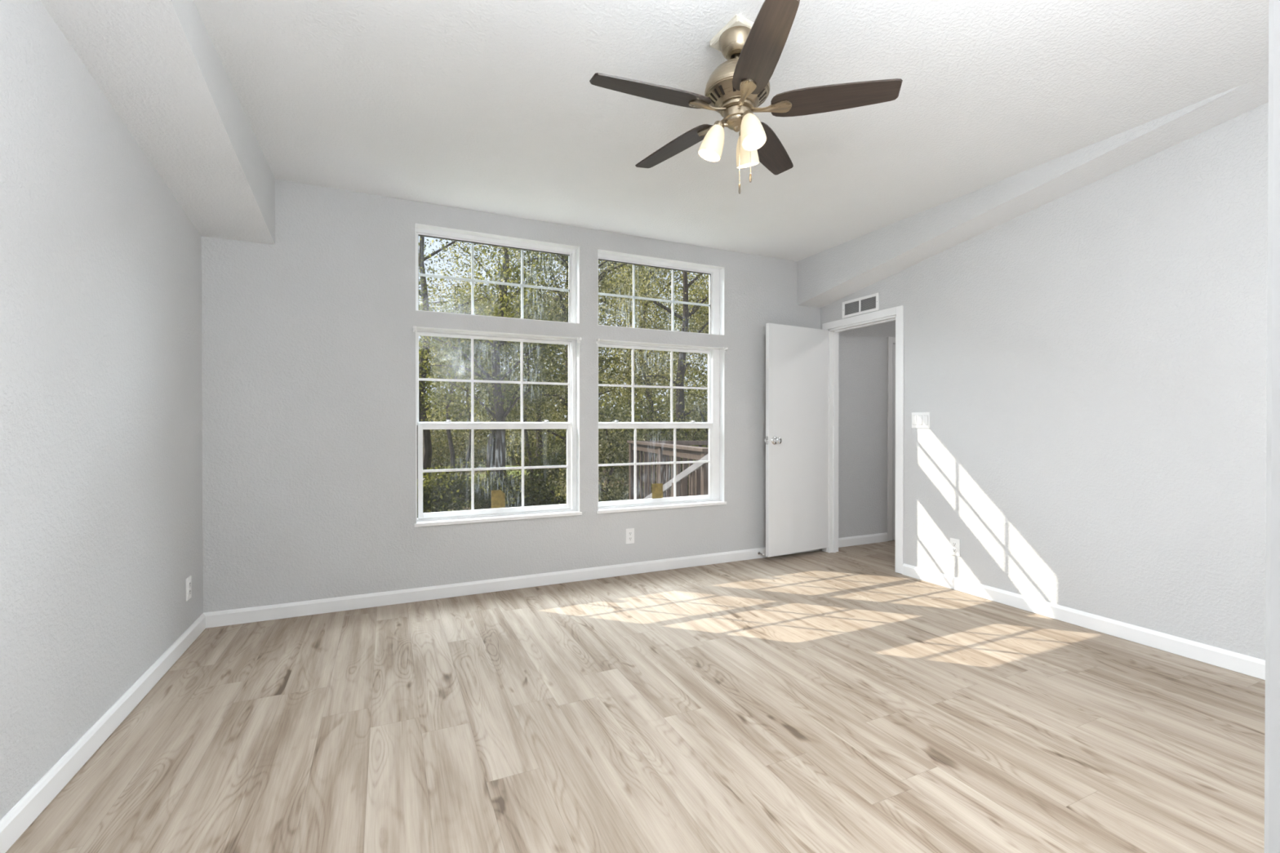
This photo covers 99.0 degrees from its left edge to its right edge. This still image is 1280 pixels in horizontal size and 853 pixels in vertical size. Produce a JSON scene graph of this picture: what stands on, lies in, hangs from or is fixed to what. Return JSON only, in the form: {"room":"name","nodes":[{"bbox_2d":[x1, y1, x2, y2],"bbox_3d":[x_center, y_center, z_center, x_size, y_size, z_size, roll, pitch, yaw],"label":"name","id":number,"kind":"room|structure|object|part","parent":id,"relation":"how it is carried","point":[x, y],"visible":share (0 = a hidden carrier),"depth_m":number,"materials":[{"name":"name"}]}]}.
{"room":"empty bedroom","nodes":[
{"label":"empty bedroom","id":0,"kind":"room"},
{"bbox_2d":[0,0,203,820],"bbox_3d":[-1.353,-0.297,0.566,0.120,2.850,5.366,0,0,-25],"label":"wall","id":1,"kind":"structure","parent":0,"point":[101,540],"depth_m":1.83,"materials":[{"name":"grey paint"}]},
{"bbox_2d":[0,613,205,852],"bbox_3d":[-1.656,1.080,1.389,0.014,0.084,3.602,0,0,-25],"label":"baseboard","id":2,"kind":"structure","parent":1,"relation":"attached to","point":[25,811],"depth_m":1.82,"materials":[{"name":"white paint"}]},
{"bbox_2d":[186,575,191,601],"bbox_3d":[-2.314,0.826,2.807,0.009,0.114,0.070,0,0,-25],"label":"wall outlet","id":3,"kind":"object","parent":1,"relation":"attached to","point":[188,581],"visible":1,"depth_m":2.80,"materials":[{"name":"white plastic"}]},
{"bbox_2d":[201,178,895,613],"bbox_3d":[0.457,-0.318,4.431,6.650,2.850,0.130,0,0,-25],"label":"wall","id":4,"kind":"structure","parent":0,"point":[308,337],"depth_m":3.40,"materials":[{"name":"grey paint"}]},
{"bbox_2d":[412,325,416,332],"bbox_3d":[-1.428,-0.625,3.464,0.021,0.038,0.044,0,0,-16],"label":"curtain bracket","id":5,"kind":"object","parent":4,"relation":"attached to","point":[414,327],"visible":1,"depth_m":3.47,"materials":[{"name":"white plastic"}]},
{"bbox_2d":[416,227,576,323],"bbox_3d":[-0.972,-1.023,3.795,1.094,0.553,0.050,0,0,-25],"label":"window","id":6,"kind":"structure","parent":4,"relation":"in","point":[473,239],"depth_m":3.79,"materials":[{"name":"white plastic"}]},
{"bbox_2d":[415,223,579,324],"bbox_3d":[-0.947,-1.023,3.742,1.096,0.555,0.068,0,0,-25],"label":"window casing","id":7,"kind":"structure","parent":4,"relation":"in","point":[417,225],"depth_m":3.77,"materials":[{"name":"white paint"}]},
{"bbox_2d":[415,326,579,511],"bbox_3d":[-0.947,-0.006,3.747,1.096,1.275,0.068,0,0,-25],"label":"window casing","id":8,"kind":"structure","parent":4,"relation":"in","point":[417,327],"depth_m":3.94,"materials":[{"name":"white paint"}]},
{"bbox_2d":[413,328,582,527],"bbox_3d":[-0.955,-0.004,3.766,1.122,1.276,0.137,0,0,-25],"label":"window","id":9,"kind":"structure","parent":4,"relation":"in","point":[449,517],"depth_m":3.79,"materials":[{"name":"white plastic"}]},
{"bbox_3d":[-0.990,-0.320,3.807,1.047,0.612,0.020,0,0,-25],"label":"sash","id":10,"kind":"part","parent":9,"relation":"part of","materials":[{"name":"clear glass"}]},
{"bbox_2d":[418,338,568,422],"bbox_3d":[-0.990,-0.321,3.807,1.021,0.567,0.011,0,0,-25],"label":"grille","id":11,"kind":"object","parent":9,"relation":"attached to","point":[529,340],"depth_m":3.87,"materials":[{"name":"white plastic"}]},
{"bbox_3d":[-0.977,0.281,3.784,1.039,0.631,0.030,0,0,-25],"label":"sash","id":12,"kind":"part","parent":9,"relation":"part of","materials":[{"name":"white plastic"}]},
{"bbox_2d":[422,429,567,510],"bbox_3d":[-0.979,0.288,3.789,0.979,0.548,0.011,0,0,-25],"label":"grille","id":13,"kind":"object","parent":9,"relation":"attached to","point":[565,505],"depth_m":3.83,"materials":[{"name":"white plastic"}]},
{"bbox_3d":[-0.950,0.623,3.757,1.122,0.022,0.112,0,0,-25],"label":"sill","id":14,"kind":"part","parent":9,"relation":"part of","materials":[{"name":"white paint"}]},
{"bbox_2d":[491,489,505,508],"bbox_3d":[-0.981,0.497,3.783,0.094,0.125,0.001,0,0,-25],"label":"sticker","id":15,"kind":"object","parent":9,"relation":"attached to","point":[498,496],"visible":1,"depth_m":3.78,"materials":[{"name":"yellow paper"}]},
{"bbox_2d":[203,546,819,628],"bbox_3d":[-0.410,1.066,3.957,4.430,0.084,0.014,0,0,-25],"label":"baseboard","id":16,"kind":"structure","parent":4,"relation":"attached to","point":[269,612],"depth_m":3.59,"materials":[{"name":"white paint"}]},
{"bbox_2d":[577,337,582,342],"bbox_3d":[-0.431,-0.628,3.925,0.021,0.038,0.044,0,0,-34],"label":"curtain bracket","id":17,"kind":"object","parent":4,"relation":"attached to","point":[579,339],"visible":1,"depth_m":3.94,"materials":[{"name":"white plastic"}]},
{"bbox_2d":[626,528,634,543],"bbox_3d":[-0.074,0.819,4.114,0.070,0.114,0.009,0,0,-25],"label":"wall outlet","id":18,"kind":"object","parent":4,"relation":"attached to","point":[630,531],"visible":1,"depth_m":4.11,"materials":[{"name":"white plastic"}]},
{"bbox_2d":[598,253,719,334],"bbox_3d":[0.151,-1.026,4.314,1.100,0.553,0.050,0,0,-25],"label":"window","id":19,"kind":"structure","parent":4,"relation":"in","point":[713,274],"depth_m":4.37,"materials":[{"name":"white plastic"}]},
{"bbox_2d":[597,339,724,510],"bbox_3d":[0.177,-0.009,4.266,1.100,1.275,0.068,0,0,-25],"label":"window frame","id":20,"kind":"structure","parent":4,"relation":"in","point":[722,354],"depth_m":4.48,"materials":[{"name":"white paint"}]},
{"bbox_2d":[597,249,724,335],"bbox_3d":[0.176,-1.026,4.261,1.100,0.555,0.068,0,0,-25],"label":"window frame","id":21,"kind":"structure","parent":4,"relation":"in","point":[722,269],"depth_m":4.40,"materials":[{"name":"white paint"}]},
{"bbox_2d":[596,341,726,513],"bbox_3d":[0.168,-0.007,4.285,1.126,1.276,0.137,0,0,-25],"label":"window","id":22,"kind":"structure","parent":4,"relation":"in","point":[713,424],"depth_m":4.37,"materials":[{"name":"white plastic"}]},
{"bbox_2d":[598,348,708,422],"bbox_3d":[0.112,-0.324,4.316,0.997,0.567,0.011,0,0,-25],"label":"grille","id":23,"kind":"object","parent":22,"relation":"attached to","point":[684,350],"depth_m":4.37,"materials":[{"name":"white plastic"}]},
{"bbox_2d":[598,428,709,499],"bbox_3d":[0.120,0.285,4.296,0.988,0.548,0.011,0,0,-25],"label":"grille","id":24,"kind":"object","parent":22,"relation":"attached to","point":[693,497],"depth_m":4.36,"materials":[{"name":"white plastic"}]},
{"bbox_3d":[0.114,-0.324,4.317,1.020,0.612,0.020,0,0,-25],"label":"sash","id":25,"kind":"part","parent":22,"relation":"part of","materials":[{"name":"white plastic"}]},
{"bbox_3d":[0.127,0.278,4.294,1.038,0.631,0.030,0,0,-25],"label":"sash","id":26,"kind":"part","parent":22,"relation":"part of","materials":[{"name":"white plastic"}]},
{"bbox_2d":[652,483,662,498],"bbox_3d":[0.137,0.500,4.300,0.095,0.117,0.001,0,0,-25],"label":"sticker","id":27,"kind":"object","parent":22,"relation":"attached to","point":[657,488],"visible":1,"depth_m":4.30,"materials":[{"name":"yellow paper"}]},
{"bbox_3d":[0.174,0.620,4.277,1.126,0.022,0.112,0,0,-25],"label":"sill","id":28,"kind":"part","parent":22,"relation":"part of","materials":[{"name":"white paint"}]},
{"bbox_2d":[838,532,888,547],"bbox_3d":[2.061,1.059,5.124,0.715,0.084,0.014,0,0,-25],"label":"baseboard","id":29,"kind":"structure","parent":4,"relation":"attached to","point":[880,537],"depth_m":5.13,"materials":[{"name":"white paint"}]},
{"bbox_2d":[887,337,895,541],"bbox_3d":[2.784,0.112,5.461,0.876,1.969,0.039,0,0,-25],"label":"door frame","id":30,"kind":"structure","parent":4,"relation":"in","point":[891,347],"depth_m":5.28,"materials":[{"name":"white paint"}]},
{"bbox_2d":[5,540,1265,852],"bbox_3d":[1.564,1.179,2.010,6.680,0.120,5.526,0,0,-25],"label":"floor","id":31,"kind":"structure","parent":0,"point":[842,701],"depth_m":2.02,"materials":[{"name":"beige laminate"}]},
{"bbox_2d":[193,0,1268,261],"bbox_3d":[0.711,-1.480,1.531,4.682,0.100,5.596,0,0,-25],"label":"ceiling","id":32,"kind":"structure","parent":0,"point":[490,106],"depth_m":2.37,"materials":[{"name":"white paint"}]},
{"bbox_2d":[40,0,275,244],"bbox_3d":[-1.689,-1.242,1.839,0.343,0.382,2.766,0,0,-25],"label":"soffit","id":33,"kind":"structure","parent":32,"relation":"attached to","point":[157,63],"depth_m":2.08,"materials":[{"name":"grey paint"}]},
{"bbox_2d":[589,0,902,193],"bbox_3d":[0.317,-1.130,1.976,1.023,0.604,1.055,0,0,-25],"label":"ceiling fan","id":34,"kind":"object","parent":32,"relation":"hanging from","point":[740,85],"visible":1,"depth_m":1.90,"materials":[{"name":"wood"}]},
{"bbox_3d":[0.042,-1.142,1.862,0.425,0.006,0.120,-1,13,-21],"label":"blade","id":35,"kind":"part","parent":34,"relation":"part of","materials":[{"name":"brown wood"}]},
{"bbox_3d":[0.141,-1.144,2.240,0.120,0.006,0.425,-16,9,-38],"label":"blade","id":36,"kind":"part","parent":34,"relation":"part of","materials":[{"name":"brown wood"}]},
{"bbox_3d":[0.264,-1.041,1.990,0.055,0.084,0.055,0,0,-25],"label":"light bulb","id":37,"kind":"part","parent":34,"relation":"part of","materials":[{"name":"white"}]},
{"bbox_3d":[0.258,-1.036,1.991,0.093,0.121,0.087,0,0,-25],"label":"lamp shade","id":38,"kind":"part","parent":34,"relation":"part of","materials":[{"name":"white glass"}]},
{"bbox_3d":[0.352,-1.091,1.983,0.086,0.036,0.086,0,0,-25],"label":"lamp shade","id":39,"kind":"part","parent":34,"relation":"part of","materials":[{"name":"silver metal"}]},
{"bbox_2d":[708,84,765,103],"bbox_3d":[0.352,-1.181,1.982,0.208,0.036,0.208,0,0,-25],"label":"vent","id":40,"kind":"object","parent":34,"relation":"attached to","point":[718,94],"depth_m":1.93,"materials":[{"name":"gold"}]},
{"bbox_3d":[0.404,-1.037,2.062,0.093,0.121,0.088,0,0,-25],"label":"lamp shade","id":41,"kind":"part","parent":34,"relation":"part of","materials":[{"name":"white glass"}]},
{"bbox_3d":[0.390,-1.041,1.904,0.055,0.084,0.055,0,0,-25],"label":"light bulb","id":42,"kind":"part","parent":34,"relation":"part of","materials":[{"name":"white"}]},
{"bbox_3d":[0.392,-1.036,1.899,0.085,0.121,0.095,0,0,-25],"label":"lamp shade","id":43,"kind":"part","parent":34,"relation":"part of","materials":[{"name":"white glass"}]},
{"bbox_3d":[0.371,-1.141,1.650,0.120,0.006,0.425,12,0,-3],"label":"blade","id":44,"kind":"part","parent":34,"relation":"part of","materials":[{"name":"brown wood"}]},
{"bbox_3d":[0.531,-1.145,2.262,0.120,0.006,0.425,-14,-8,32],"label":"blade","id":45,"kind":"part","parent":34,"relation":"part of","materials":[{"name":"brown wood"}]},
{"bbox_3d":[0.673,-1.143,1.898,0.425,0.006,0.120,1,-12,15],"label":"blade","id":46,"kind":"part","parent":34,"relation":"part of","materials":[{"name":"brown wood"}]},
{"bbox_2d":[796,80,1268,307],"bbox_3d":[2.075,-1.252,3.578,0.268,0.382,2.766,0,0,-25],"label":"soffit","id":47,"kind":"structure","parent":32,"relation":"attached to","point":[828,276],"depth_m":3.30,"materials":[{"name":"grey paint"}]},
{"bbox_2d":[1251,62,1268,92],"bbox_3d":[2.673,-1.435,1.862,0.622,0.016,0.850,0,0,-25],"label":"soffit","id":48,"kind":"structure","parent":32,"relation":"attached to","point":[1261,79],"depth_m":2.25,"materials":[{"name":"white paint"}]},
{"bbox_2d":[820,102,1268,660],"bbox_3d":[2.792,-0.309,2.482,0.110,2.850,5.366,0,0,-25],"label":"wall","id":49,"kind":"structure","parent":0,"point":[1088,366],"depth_m":2.92,"materials":[{"name":"grey paint"}]},
{"bbox_2d":[842,292,879,318],"bbox_3d":[1.801,-0.993,4.478,0.012,0.139,0.380,0,0,-25],"label":"air vent","id":50,"kind":"object","parent":49,"relation":"in","point":[870,303],"visible":1,"depth_m":4.47,"materials":[{"name":"white plastic"}]},
{"bbox_3d":[1.806,-0.993,4.480,0.001,0.103,0.340,0,0,-25],"label":"panel","id":51,"kind":"part","parent":50,"relation":"part of","materials":[{"name":"grey metal"}]},
{"bbox_2d":[822,305,903,573],"bbox_3d":[1.850,0.094,4.509,0.123,2.024,0.838,0,0,-25],"label":"door frame","id":52,"kind":"structure","parent":49,"relation":"attached to","point":[895,313],"depth_m":4.48,"materials":[{"name":"white paint"}]},
{"bbox_2d":[764,323,831,557],"bbox_3d":[1.347,0.104,4.649,0.732,1.912,0.168,0,0,-30],"label":"door","id":53,"kind":"structure","parent":52,"relation":"attached to","point":[796,440],"depth_m":4.62,"materials":[{"name":"white paint"}]},
{"bbox_3d":[1.119,0.108,4.459,0.067,0.067,0.066,0,0,-30],"label":"knob","id":54,"kind":"part","parent":53,"relation":"part of","materials":[{"name":"silver metal"}]},
{"bbox_3d":[1.637,0.090,4.839,0.012,2.020,0.060,0,0,-25],"label":"casing","id":55,"kind":"part","parent":52,"relation":"part of","materials":[{"name":"white paint"}]},
{"bbox_3d":[1.799,-0.888,4.481,0.013,0.060,0.718,0,0,-25],"label":"head casing","id":56,"kind":"part","parent":52,"relation":"part of","materials":[{"name":"white paint"}]},
{"bbox_3d":[1.963,0.094,4.133,0.012,2.020,0.060,0,0,-25],"label":"casing","id":57,"kind":"part","parent":52,"relation":"part of","materials":[{"name":"white paint"}]},
{"bbox_2d":[911,412,929,427],"bbox_3d":[2.037,-0.051,3.973,0.014,0.114,0.149,0,0,-25],"label":"light switch","id":58,"kind":"object","parent":49,"relation":"attached to","point":[919,420],"visible":1,"depth_m":3.97,"materials":[{"name":"white plastic"}]},
{"bbox_2d":[950,537,959,556],"bbox_3d":[2.151,0.819,3.736,0.009,0.114,0.070,0,0,-25],"label":"wall outlet","id":59,"kind":"object","parent":49,"relation":"attached to","point":[954,543],"visible":1,"depth_m":3.73,"materials":[{"name":"white plastic"}]},
{"bbox_2d":[902,563,1265,679],"bbox_3d":[2.552,1.070,2.862,0.014,0.084,2.744,0,0,-25],"label":"baseboard","id":60,"kind":"structure","parent":49,"relation":"attached to","point":[1225,659],"depth_m":2.94,"materials":[{"name":"white paint"}]},
{"bbox_2d":[1264,0,1279,852],"bbox_3d":[1.139,-0.299,0.624,4.452,2.850,0.120,0,0,-25],"label":"wall","id":61,"kind":"structure","parent":0,"point":[1272,733],"depth_m":0.35,"materials":[{"name":"white paint"}]},
{"label":"outside","id":62,"kind":"structure","parent":0,"visible":0},
{"bbox_2d":[426,440,695,512],"bbox_3d":[-2.362,1.931,38.486,88.000,0.734,64.000,0,0,-25],"label":"ground","id":63,"kind":"structure","parent":62,"point":[506,464],"depth_m":21.18,"materials":[{"name":"green plant"}]},
{"bbox_2d":[422,399,463,467],"bbox_3d":[-10.580,0.260,25.140,5.119,3.818,5.067,0,0,-13],"label":"bush","id":64,"kind":"object","parent":63,"relation":"on","point":[430,417],"visible":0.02,"depth_m":25.00,"materials":[{"name":"green plant"}]},
{"bbox_2d":[418,294,489,511],"bbox_3d":[-4.004,-0.419,11.927,1.788,5.301,1.732,0,0,-25],"label":"sapling","id":65,"kind":"object","parent":63,"relation":"on","point":[458,418],"visible":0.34,"depth_m":11.95,"materials":[{"name":"green plant"}]},
{"bbox_2d":[418,286,491,479],"bbox_3d":[-6.929,-1.470,18.839,5.798,7.360,5.993,0,0,-4],"label":"tree","id":66,"kind":"object","parent":63,"relation":"on","point":[427,444],"visible":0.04,"depth_m":18.61,"materials":[{"name":"green plant"}]},
{"bbox_2d":[417,454,506,518],"bbox_3d":[-3.781,1.379,10.392,2.172,1.747,2.057,0,0,22],"label":"bush","id":67,"kind":"object","parent":63,"relation":"on","point":[443,495],"visible":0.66,"depth_m":10.04,"materials":[{"name":"green plant"}]},
{"bbox_2d":[431,292,508,509],"bbox_3d":[-4.354,-0.665,14.296,2.005,5.762,1.713,0,0,-25],"label":"sapling","id":68,"kind":"object","parent":63,"relation":"on","point":[468,452],"visible":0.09,"depth_m":14.18,"materials":[{"name":"green plant"}]},
{"bbox_2d":[422,398,529,473],"bbox_3d":[-7.795,0.329,25.012,5.577,3.672,4.762,0,0,-25],"label":"bush","id":69,"kind":"object","parent":63,"relation":"on","point":[459,448],"visible":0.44,"depth_m":24.29,"materials":[{"name":"green plant"}]},
{"bbox_2d":[435,284,528,479],"bbox_3d":[-3.772,-0.655,13.456,2.351,5.769,2.143,0,0,-25],"label":"sapling","id":70,"kind":"object","parent":63,"relation":"on","point":[491,442],"visible":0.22,"depth_m":13.47,"materials":[{"name":"green plant"}]},
{"bbox_2d":[417,235,560,511],"bbox_3d":[-4.571,-2.614,12.381,6.168,9.668,4.971,0,0,19],"label":"tree","id":71,"kind":"object","parent":63,"relation":"on","point":[424,293],"visible":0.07,"depth_m":12.50,"materials":[{"name":"green plant"}]},
{"bbox_2d":[418,238,565,483],"bbox_3d":[-4.438,-2.159,17.295,6.182,8.738,5.854,0,0,5],"label":"tree","id":72,"kind":"object","parent":63,"relation":"on","point":[468,283],"visible":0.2,"depth_m":16.81,"materials":[{"name":"green plant"}]},
{"bbox_2d":[465,277,544,479],"bbox_3d":[-3.642,-0.979,15.253,2.338,6.377,1.776,0,0,-25],"label":"sapling","id":73,"kind":"object","parent":63,"relation":"on","point":[496,301],"visible":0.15,"depth_m":15.18,"materials":[{"name":"green plant"}]},
{"bbox_2d":[460,461,556,510],"bbox_3d":[-2.801,1.477,10.969,2.135,1.552,2.109,0,0,-20],"label":"bush","id":74,"kind":"object","parent":63,"relation":"on","point":[513,499],"visible":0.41,"depth_m":10.79,"materials":[{"name":"green plant"}]},
{"bbox_2d":[418,240,618,508],"bbox_3d":[-2.829,-1.851,11.296,4.762,8.180,4.996,0,0,35],"label":"tree","id":75,"kind":"object","parent":63,"relation":"on","point":[499,394],"visible":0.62,"depth_m":11.13,"materials":[{"name":"green plant"}]},
{"bbox_2d":[483,376,566,466],"bbox_3d":[-5.396,-0.317,27.308,5.497,4.939,5.676,0,0,0],"label":"bush","id":76,"kind":"object","parent":63,"relation":"on","point":[553,419],"visible":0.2,"depth_m":27.29,"materials":[{"name":"green plant"}]},
{"bbox_2d":[502,283,561,489],"bbox_3d":[-3.017,-0.745,14.680,1.919,5.922,1.813,0,0,10],"label":"sapling","id":77,"kind":"object","parent":63,"relation":"on","point":[544,345],"visible":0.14,"depth_m":14.66,"materials":[{"name":"green plant"}]},
{"bbox_2d":[484,286,610,466],"bbox_3d":[-4.176,-2.125,23.447,6.655,8.642,5.489,0,0,42],"label":"tree","id":78,"kind":"object","parent":63,"relation":"on","point":[540,420],"visible":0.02,"depth_m":23.25,"materials":[{"name":"green plant"}]},
{"bbox_2d":[509,432,604,506],"bbox_3d":[-1.737,1.181,11.561,2.308,2.130,2.040,0,0,43],"label":"bush","id":79,"kind":"object","parent":63,"relation":"on","point":[542,473],"visible":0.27,"depth_m":11.43,"materials":[{"name":"green plant"}]},
{"bbox_2d":[420,295,707,464],"bbox_3d":[-4.189,-3.023,35.217,46.944,10.428,18.060,0,0,-25],"label":"woods","id":80,"kind":"object","parent":63,"relation":"on","point":[429,399],"visible":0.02,"depth_m":33.26,"materials":[{"name":"green plant"}]},
{"bbox_2d":[477,248,660,486],"bbox_3d":[-2.057,-2.664,16.236,6.209,9.785,5.414,0,0,27],"label":"tree","id":81,"kind":"object","parent":63,"relation":"on","point":[548,261],"visible":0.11,"depth_m":16.41,"materials":[{"name":"green plant"}]},
{"bbox_2d":[461,244,681,442],"bbox_3d":[-1.410,-2.240,12.977,5.725,8.966,5.038,0,0,20],"label":"tree","id":82,"kind":"object","parent":63,"relation":"on","point":[604,273],"visible":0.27,"depth_m":12.52,"materials":[{"name":"green plant"}]},
{"bbox_2d":[554,304,631,417],"bbox_3d":[-1.349,-0.613,15.084,2.166,5.650,2.154,0,0,18],"label":"sapling","id":83,"kind":"object","parent":63,"relation":"on","point":[599,350],"visible":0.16,"depth_m":15.09,"materials":[{"name":"green plant"}]},
{"bbox_2d":[541,398,656,504],"bbox_3d":[-0.650,0.836,10.504,2.363,2.820,2.078,0,0,-21],"label":"bush","id":84,"kind":"object","parent":63,"relation":"on","point":[621,449],"visible":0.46,"depth_m":10.29,"materials":[{"name":"green plant"}]},
{"bbox_2d":[558,260,702,469],"bbox_3d":[-0.062,-3.767,25.997,8.225,11.854,8.632,0,0,-7],"label":"tree","id":85,"kind":"object","parent":63,"relation":"on","point":[661,317],"visible":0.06,"depth_m":25.35,"materials":[{"name":"green plant"}]},
{"bbox_2d":[598,392,702,500],"bbox_3d":[0.022,0.766,12.016,3.142,2.941,2.900,0,0,-25],"label":"bush","id":86,"kind":"object","parent":63,"relation":"on","point":[643,415],"visible":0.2,"depth_m":11.92,"materials":[{"name":"green plant"}]},
{"bbox_2d":[598,262,708,480],"bbox_3d":[1.470,-2.127,13.969,5.902,8.719,5.090,0,0,-44],"label":"tree","id":87,"kind":"object","parent":63,"relation":"on","point":[680,414],"visible":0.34,"depth_m":13.73,"materials":[{"name":"green plant"}]},
{"bbox_2d":[598,262,708,440],"bbox_3d":[-0.102,-3.096,19.160,6.312,10.596,7.079,0,0,-36],"label":"tree","id":88,"kind":"object","parent":63,"relation":"on","point":[664,274],"visible":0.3,"depth_m":18.05,"materials":[{"name":"green plant"}]},
{"bbox_2d":[613,271,708,445],"bbox_3d":[3.745,-3.947,27.319,9.436,12.201,8.648,0,0,26],"label":"tree","id":89,"kind":"object","parent":63,"relation":"on","point":[696,370],"visible":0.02,"depth_m":26.84,"materials":[{"name":"green plant"}]},
{"bbox_2d":[636,271,708,422],"bbox_3d":[3.023,-2.753,20.625,6.477,9.872,8.083,0,0,13],"label":"tree","id":90,"kind":"object","parent":63,"relation":"on","point":[691,298],"visible":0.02,"depth_m":20.12,"materials":[{"name":"green plant"}]},
{"bbox_2d":[639,402,708,497],"bbox_3d":[1.243,0.746,12.472,3.260,2.958,3.058,0,0,6],"label":"bush","id":91,"kind":"object","parent":63,"relation":"on","point":[703,420],"visible":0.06,"depth_m":12.08,"materials":[{"name":"green plant"}]},
{"bbox_2d":[641,271,708,463],"bbox_3d":[2.709,-1.722,15.036,5.873,7.879,5.589,0,0,14],"label":"tree","id":92,"kind":"object","parent":63,"relation":"on","point":[705,278],"visible":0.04,"depth_m":15.33,"materials":[{"name":"green plant"}]},
{"bbox_2d":[644,453,708,498],"bbox_3d":[0.334,1.151,5.273,1.039,1.902,0.101,0,0,38],"label":"stair handrail","id":93,"kind":"object","parent":63,"relation":"on","point":[694,467],"visible":0.05,"depth_m":5.14,"materials":[{"name":"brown wood"}]},
{"bbox_3d":[0.338,1.317,5.258,0.060,1.570,0.060,0,0,-25],"label":"post","id":94,"kind":"part","parent":93,"relation":"part of","materials":[{"name":"wood"}]},
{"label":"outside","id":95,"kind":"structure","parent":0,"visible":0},
{"bbox_3d":[1.276,1.213,6.958,2.250,0.040,3.150,0,0,-25],"label":"floor","id":96,"kind":"structure","parent":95,"visible":0},
{"bbox_2d":[626,440,708,499],"bbox_3d":[0.281,1.175,6.812,0.140,1.940,2.827,0,0,-17],"label":"deck railing","id":97,"kind":"object","parent":96,"relation":"on","point":[663,451],"visible":0.41,"depth_m":6.77,"materials":[{"name":"brown wood"}]},
{"bbox_3d":[-0.109,1.185,8.108,0.090,1.905,0.090,0,0,-17],"label":"post","id":98,"kind":"part","parent":97,"relation":"part of","materials":[{"name":"brown wood"}]},
{"bbox_3d":[0.281,1.192,6.812,0.090,1.905,0.090,0,0,-17],"label":"post","id":99,"kind":"part","parent":97,"relation":"part of","materials":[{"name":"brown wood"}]},
{"bbox_3d":[0.280,0.222,6.807,0.140,0.035,2.827,0,0,-17],"label":"rail","id":100,"kind":"part","parent":97,"relation":"part of","materials":[{"name":"brown wood"}]},
{"bbox_3d":[0.670,1.199,5.516,0.090,1.905,0.090,0,0,-17],"label":"post","id":101,"kind":"part","parent":97,"relation":"part of","materials":[{"name":"brown wood"}]},
{"bbox_2d":[643,440,708,496],"bbox_3d":[0.890,1.166,7.898,1.699,1.945,0.120,0,0,-11],"label":"railing","id":102,"kind":"object","parent":96,"relation":"on","point":[700,443],"visible":0.22,"depth_m":7.78,"materials":[{"name":"brown wood"}]},
{"bbox_3d":[0.105,1.200,7.743,0.090,1.880,0.090,0,0,-11],"label":"post","id":103,"kind":"part","parent":102,"relation":"part of","materials":[{"name":"brown wood"}]},
{"bbox_3d":[0.867,0.224,7.888,1.654,0.060,0.120,0,0,-11],"label":"rail","id":104,"kind":"part","parent":102,"relation":"part of","materials":[{"name":"brown wood"}]}
]}

